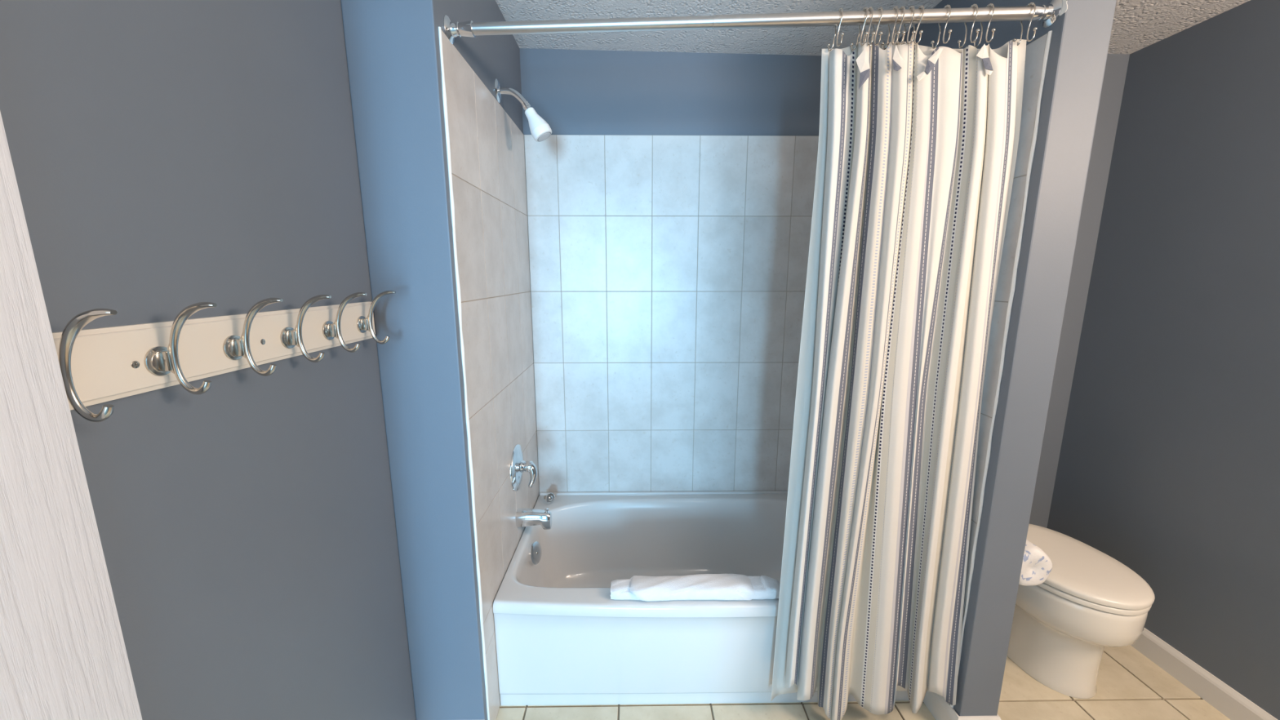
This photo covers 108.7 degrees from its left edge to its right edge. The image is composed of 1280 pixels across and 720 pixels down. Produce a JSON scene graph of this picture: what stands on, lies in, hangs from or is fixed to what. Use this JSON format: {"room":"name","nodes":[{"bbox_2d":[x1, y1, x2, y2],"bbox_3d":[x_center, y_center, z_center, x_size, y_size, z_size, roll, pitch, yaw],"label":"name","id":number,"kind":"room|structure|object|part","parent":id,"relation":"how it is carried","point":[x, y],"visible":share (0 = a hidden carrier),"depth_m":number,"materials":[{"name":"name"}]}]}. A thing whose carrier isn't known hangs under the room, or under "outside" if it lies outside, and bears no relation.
{"room":"bathroom","nodes":[
{"label":"bathroom","id":0,"kind":"room"},
{"bbox_2d":[0,0,416,719],"bbox_3d":[-0.752,0.068,0.912,0.120,2.450,2.710,0,10,-1],"label":"wall","id":1,"kind":"structure","parent":0,"point":[168,157],"depth_m":0.76,"materials":[{"name":"paint"}]},
{"bbox_2d":[0,111,142,719],"bbox_3d":[-0.609,0.415,0.153,0.098,2.018,0.827,0,10,-1],"label":"door","id":2,"kind":"structure","parent":1,"relation":"in","point":[64,655],"depth_m":0.48,"materials":[{"name":"white wood"}]},
{"bbox_2d":[52,290,395,422],"bbox_3d":[-0.639,-0.034,0.744,0.102,0.131,0.893,0,10,-1],"label":"hook rail","id":3,"kind":"object","parent":1,"relation":"attached to","point":[97,366],"visible":0.96,"depth_m":0.69,"materials":[{"name":"beige paint"}]},
{"bbox_2d":[340,0,523,719],"bbox_3d":[-0.596,-0.084,1.735,0.213,2.450,1.042,0,10,-1],"label":"wall","id":4,"kind":"structure","parent":0,"point":[393,60],"depth_m":1.22,"materials":[{"name":"paint"}]},
{"bbox_2d":[438,26,489,719],"bbox_3d":[-0.481,0.197,1.284,0.012,2.022,0.011,-9,14,-41],"label":"trim","id":5,"kind":"structure","parent":4,"relation":"attached to","point":[444,95],"depth_m":1.24,"materials":[{"name":"white"}]},
{"bbox_2d":[440,29,538,719],"bbox_3d":[-0.487,0.129,1.707,0.004,2.042,0.849,0,10,-1],"label":"tiled wall","id":6,"kind":"structure","parent":4,"relation":"attached to","point":[486,146],"depth_m":1.51,"materials":[{"name":"beige tile"}]},
{"bbox_2d":[510,444,537,491],"bbox_3d":[-0.444,0.421,1.800,0.082,0.181,0.181,0,10,-1],"label":"shower valve","id":7,"kind":"object","parent":6,"relation":"attached to","point":[517,465],"visible":1,"depth_m":1.78,"materials":[{"name":"silver metal"}]},
{"bbox_3d":[-0.424,0.449,1.802,0.041,0.101,0.045,-7,12,-33],"label":"lever","id":8,"kind":"part","parent":7,"relation":"part of","materials":[{"name":"silver metal"}]},
{"bbox_2d":[515,507,551,529],"bbox_3d":[-0.420,0.631,1.823,0.131,0.088,0.064,0,10,-1],"label":"tub spout","id":9,"kind":"object","parent":6,"relation":"attached to","point":[525,517],"visible":1,"depth_m":1.80,"materials":[{"name":"silver metal"}]},
{"bbox_2d":[493,78,551,142],"bbox_3d":[-0.399,-0.862,1.589,0.182,0.198,0.073,0,10,-1],"label":"showerhead","id":10,"kind":"object","parent":4,"relation":"attached to","point":[540,129],"visible":1,"depth_m":1.57,"materials":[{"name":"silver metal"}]},
{"bbox_3d":[-0.434,-0.903,1.581,0.100,0.064,0.021,0,10,-1],"label":"shower arm","id":11,"kind":"part","parent":10,"relation":"part of","materials":[{"name":"silver metal"}]},
{"bbox_2d":[519,48,821,495],"bbox_3d":[0.247,-0.166,2.180,1.486,2.450,0.158,0,10,-1],"label":"wall","id":12,"kind":"structure","parent":0,"point":[575,91],"depth_m":1.92,"materials":[{"name":"paint"}]},
{"bbox_2d":[524,134,818,493],"bbox_3d":[0.248,-0.098,2.110,1.478,1.742,0.006,0,10,-1],"label":"tiled wall","id":13,"kind":"structure","parent":12,"relation":"attached to","point":[668,273],"depth_m":2.08,"materials":[{"name":"beige tile"}]},
{"bbox_2d":[495,644,1230,719],"bbox_3d":[0.648,1.328,1.164,2.920,0.120,2.710,0,10,-1],"label":"floor","id":14,"kind":"structure","parent":0,"point":[1130,686],"depth_m":1.58,"materials":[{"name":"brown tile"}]},
{"bbox_2d":[493,490,909,705],"bbox_3d":[0.254,0.918,1.894,1.476,0.422,0.785,0,10,-1],"label":"bathtub","id":15,"kind":"object","parent":14,"relation":"on","point":[562,638],"visible":0.58,"depth_m":1.56,"materials":[{"name":"white ceramic"}]},
{"bbox_3d":[-0.432,0.781,1.862,0.045,0.087,0.088,3,11,13],"label":"overflow plate","id":16,"kind":"part","parent":15,"relation":"part of","materials":[{"name":"silver metal"}]},
{"bbox_2d":[543,493,555,504],"bbox_3d":[-0.429,0.641,2.142,0.048,0.051,0.051,8,13,38],"label":"drain stopper","id":17,"kind":"object","parent":15,"relation":"on","point":[549,498],"visible":1,"depth_m":2.13,"materials":[{"name":"silver metal"}]},
{"bbox_2d":[610,573,780,601],"bbox_3d":[0.186,0.753,1.522,0.567,0.056,0.097,0,10,-1],"label":"folded towel","id":18,"kind":"object","parent":15,"relation":"on","point":[700,586],"visible":0.97,"depth_m":1.49,"materials":[{"name":"white fabric"}]},
{"bbox_2d":[1006,524,1155,698],"bbox_3d":[1.529,0.768,1.793,0.380,0.753,0.698,-2,11,-9],"label":"toilet","id":19,"kind":"object","parent":14,"relation":"on","point":[1089,602],"visible":0.48,"depth_m":1.59,"materials":[{"name":"white ceramic"}]},
{"bbox_3d":[1.542,0.961,1.737,0.364,0.394,0.502,-2,11,-9],"label":"bowl","id":20,"kind":"part","parent":19,"relation":"part of","materials":[{"name":"white ceramic"}]},
{"bbox_3d":[1.544,0.730,1.683,0.378,0.030,0.494,-2,11,-9],"label":"lid","id":21,"kind":"part","parent":19,"relation":"part of","materials":[{"name":"white"}]},
{"bbox_3d":[1.545,0.757,1.685,0.372,0.021,0.481,-2,11,-9],"label":"seat","id":22,"kind":"part","parent":19,"relation":"part of","materials":[{"name":"white plastic"}]},
{"bbox_2d":[495,0,1250,55],"bbox_3d":[0.648,-1.156,0.706,2.920,0.269,2.710,0,10,-1],"label":"ceiling","id":23,"kind":"structure","parent":0,"point":[1137,24],"depth_m":1.65,"materials":[{"name":"white paint"}]},
{"bbox_2d":[897,0,1116,715],"bbox_3d":[1.056,-0.087,1.752,0.119,2.450,1.050,0,10,-1],"label":"wall","id":24,"kind":"structure","parent":0,"point":[1077,54],"depth_m":1.23,"materials":[{"name":"paint"}]},
{"bbox_2d":[443,0,1062,44],"bbox_3d":[0.259,-0.839,1.138,1.488,0.079,0.060,0,10,1],"label":"shower curtain rod","id":25,"kind":"object","parent":24,"relation":"attached to","point":[1047,15],"visible":0.99,"depth_m":1.13,"materials":[{"name":"metal"}]},
{"bbox_2d":[457,20,475,37],"bbox_3d":[-0.436,-0.834,1.157,0.036,0.035,0.035,0,10,-1],"label":"socket","id":26,"kind":"object","parent":25,"relation":"attached to","point":[465,28],"depth_m":1.15,"materials":[{"name":"silver metal"}]},
{"bbox_2d":[826,8,844,51],"bbox_3d":[0.489,-0.818,1.135,0.019,0.091,0.051,-4,11,-23],"label":"curtain hook","id":27,"kind":"object","parent":25,"relation":"hanging from","point":[839,9],"visible":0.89,"depth_m":1.13,"materials":[{"name":"silver metal"}]},
{"bbox_2d":[849,7,868,50],"bbox_3d":[0.547,-0.818,1.134,0.020,0.091,0.051,-4,11,-23],"label":"curtain hook","id":28,"kind":"object","parent":25,"relation":"hanging from","point":[864,8],"visible":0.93,"depth_m":1.12,"materials":[{"name":"silver metal"}]},
{"bbox_2d":[857,6,875,45],"bbox_3d":[0.561,-0.818,1.132,0.016,0.091,0.051,-4,11,-19],"label":"curtain hook","id":29,"kind":"object","parent":25,"relation":"hanging from","point":[870,7],"visible":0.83,"depth_m":1.12,"materials":[{"name":"silver metal"}]},
{"bbox_2d":[865,6,883,45],"bbox_3d":[0.582,-0.818,1.133,0.021,0.091,0.051,-4,11,-23],"label":"curtain hook","id":30,"kind":"object","parent":25,"relation":"hanging from","point":[879,7],"visible":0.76,"depth_m":1.12,"materials":[{"name":"silver metal"}]},
{"bbox_2d":[880,5,900,49],"bbox_3d":[0.622,-0.819,1.131,0.017,0.091,0.051,-4,11,-21],"label":"curtain hook","id":31,"kind":"object","parent":25,"relation":"hanging from","point":[898,33],"visible":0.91,"depth_m":1.12,"materials":[{"name":"silver metal"}]},
{"bbox_2d":[885,5,905,46],"bbox_3d":[0.636,-0.819,1.131,0.020,0.091,0.051,-4,11,-23],"label":"curtain hook","id":32,"kind":"object","parent":25,"relation":"hanging from","point":[902,6],"visible":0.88,"depth_m":1.12,"materials":[{"name":"silver metal"}]},
{"bbox_2d":[770,39,1026,702],"bbox_3d":[0.709,0.156,1.337,0.562,1.950,0.041,0,10,-1],"label":"curtain liner","id":33,"kind":"object","parent":25,"relation":"hanging from","point":[806,354],"visible":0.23,"depth_m":1.31,"materials":[{"name":"white plastic"}]},
{"bbox_2d":[784,40,1017,719],"bbox_3d":[0.726,0.193,1.309,0.529,2.008,0.080,0,10,-1],"label":"shower curtain","id":34,"kind":"object","parent":25,"relation":"hanging from","point":[920,146],"visible":1,"depth_m":1.27,"materials":[{"name":"white fabric"}]},
{"bbox_2d":[895,5,915,44],"bbox_3d":[0.660,-0.819,1.130,0.018,0.091,0.051,-4,11,-22],"label":"curtain hook","id":35,"kind":"object","parent":25,"relation":"hanging from","point":[913,32],"visible":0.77,"depth_m":1.12,"materials":[{"name":"silver metal"}]},
{"bbox_2d":[902,5,924,44],"bbox_3d":[0.673,-0.819,1.128,0.026,0.091,0.048,0,10,-1],"label":"curtain hook","id":36,"kind":"object","parent":25,"relation":"hanging from","point":[921,32],"visible":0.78,"depth_m":1.12,"materials":[{"name":"silver metal"}]},
{"bbox_2d":[930,4,951,48],"bbox_3d":[0.746,-0.820,1.128,0.017,0.091,0.051,-4,11,-21],"label":"curtain hook","id":37,"kind":"object","parent":25,"relation":"hanging from","point":[949,32],"visible":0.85,"depth_m":1.12,"materials":[{"name":"silver metal"}]},
{"bbox_2d":[957,4,979,48],"bbox_3d":[0.810,-0.820,1.125,0.016,0.091,0.051,-4,11,-19],"label":"curtain hook","id":38,"kind":"object","parent":25,"relation":"hanging from","point":[977,31],"visible":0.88,"depth_m":1.12,"materials":[{"name":"silver metal"}]},
{"bbox_2d":[973,3,995,47],"bbox_3d":[0.848,-0.820,1.124,0.017,0.091,0.051,-4,11,-20],"label":"curtain hook","id":39,"kind":"object","parent":25,"relation":"hanging from","point":[990,4],"visible":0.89,"depth_m":1.12,"materials":[{"name":"silver metal"}]},
{"bbox_2d":[1012,2,1037,45],"bbox_3d":[0.945,-0.821,1.121,0.015,0.091,0.051,-4,11,-19],"label":"curtain hook","id":40,"kind":"object","parent":25,"relation":"hanging from","point":[1035,28],"visible":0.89,"depth_m":1.11,"materials":[{"name":"silver metal"}]},
{"bbox_2d":[1026,4,1044,21],"bbox_3d":[0.962,-0.845,1.118,0.023,0.032,0.032,0,10,-1],"label":"socket","id":41,"kind":"object","parent":25,"relation":"attached to","point":[1039,13],"depth_m":1.11,"materials":[{"name":"silver metal"}]},
{"bbox_2d":[923,691,1001,719],"bbox_3d":[1.056,1.092,1.844,0.150,0.098,0.830,0,10,-1],"label":"baseboard","id":42,"kind":"structure","parent":24,"relation":"attached to","point":[940,709],"depth_m":1.50,"materials":[{"name":"white paint"}]},
{"bbox_2d":[949,32,1048,704],"bbox_3d":[0.995,0.125,1.726,0.004,2.042,0.849,0,10,-1],"label":"tiled wall","id":43,"kind":"structure","parent":24,"relation":"attached to","point":[1035,50],"depth_m":1.25,"materials":[{"name":"beige tile"}]},
{"bbox_2d":[950,30,1052,707],"bbox_3d":[1.000,0.193,1.303,0.011,2.022,0.012,-9,14,-40],"label":"trim","id":44,"kind":"structure","parent":24,"relation":"attached to","point":[1050,33],"depth_m":1.25,"materials":[{"name":"white"}]},
{"bbox_2d":[1059,0,1067,15],"bbox_3d":[1.002,-0.844,1.096,0.001,0.045,0.045,0,10,-1],"label":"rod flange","id":45,"kind":"object","parent":24,"relation":"attached to","point":[1064,7],"visible":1,"depth_m":1.08,"materials":[{"name":"white metal"}]},
{"bbox_2d":[1029,53,1129,528],"bbox_3d":[1.541,-0.162,2.160,0.862,2.450,0.234,0,10,-1],"label":"wall","id":46,"kind":"structure","parent":0,"point":[1116,66],"depth_m":2.01,"materials":[{"name":"paint"}]},
{"bbox_2d":[1046,0,1279,719],"bbox_3d":[2.048,0.061,0.949,0.120,2.450,2.710,0,10,-1],"label":"wall","id":47,"kind":"structure","parent":0,"point":[1168,468],"depth_m":1.64,"materials":[{"name":"paint"}]},
{"bbox_2d":[1130,627,1277,719],"bbox_3d":[1.982,1.230,1.095,0.014,0.098,2.376,0,10,-1],"label":"baseboard","id":48,"kind":"structure","parent":47,"relation":"attached to","point":[1229,702],"depth_m":1.61,"materials":[{"name":"white paint"}]},
{"bbox_3d":[1.171,0.632,1.506,0.102,0.048,0.136,0,10,-1],"label":"toilet paper holder","id":49,"kind":"object","parent":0,"visible":0},
{"bbox_2d":[1018,539,1052,586],"bbox_3d":[1.215,0.638,1.467,0.136,0.133,0.106,0,10,-1],"label":"toilet paper roll","id":50,"kind":"object","parent":49,"relation":"on","point":[1037,566],"visible":0.56,"depth_m":1.42,"materials":[{"name":"white paper"}]}
]}

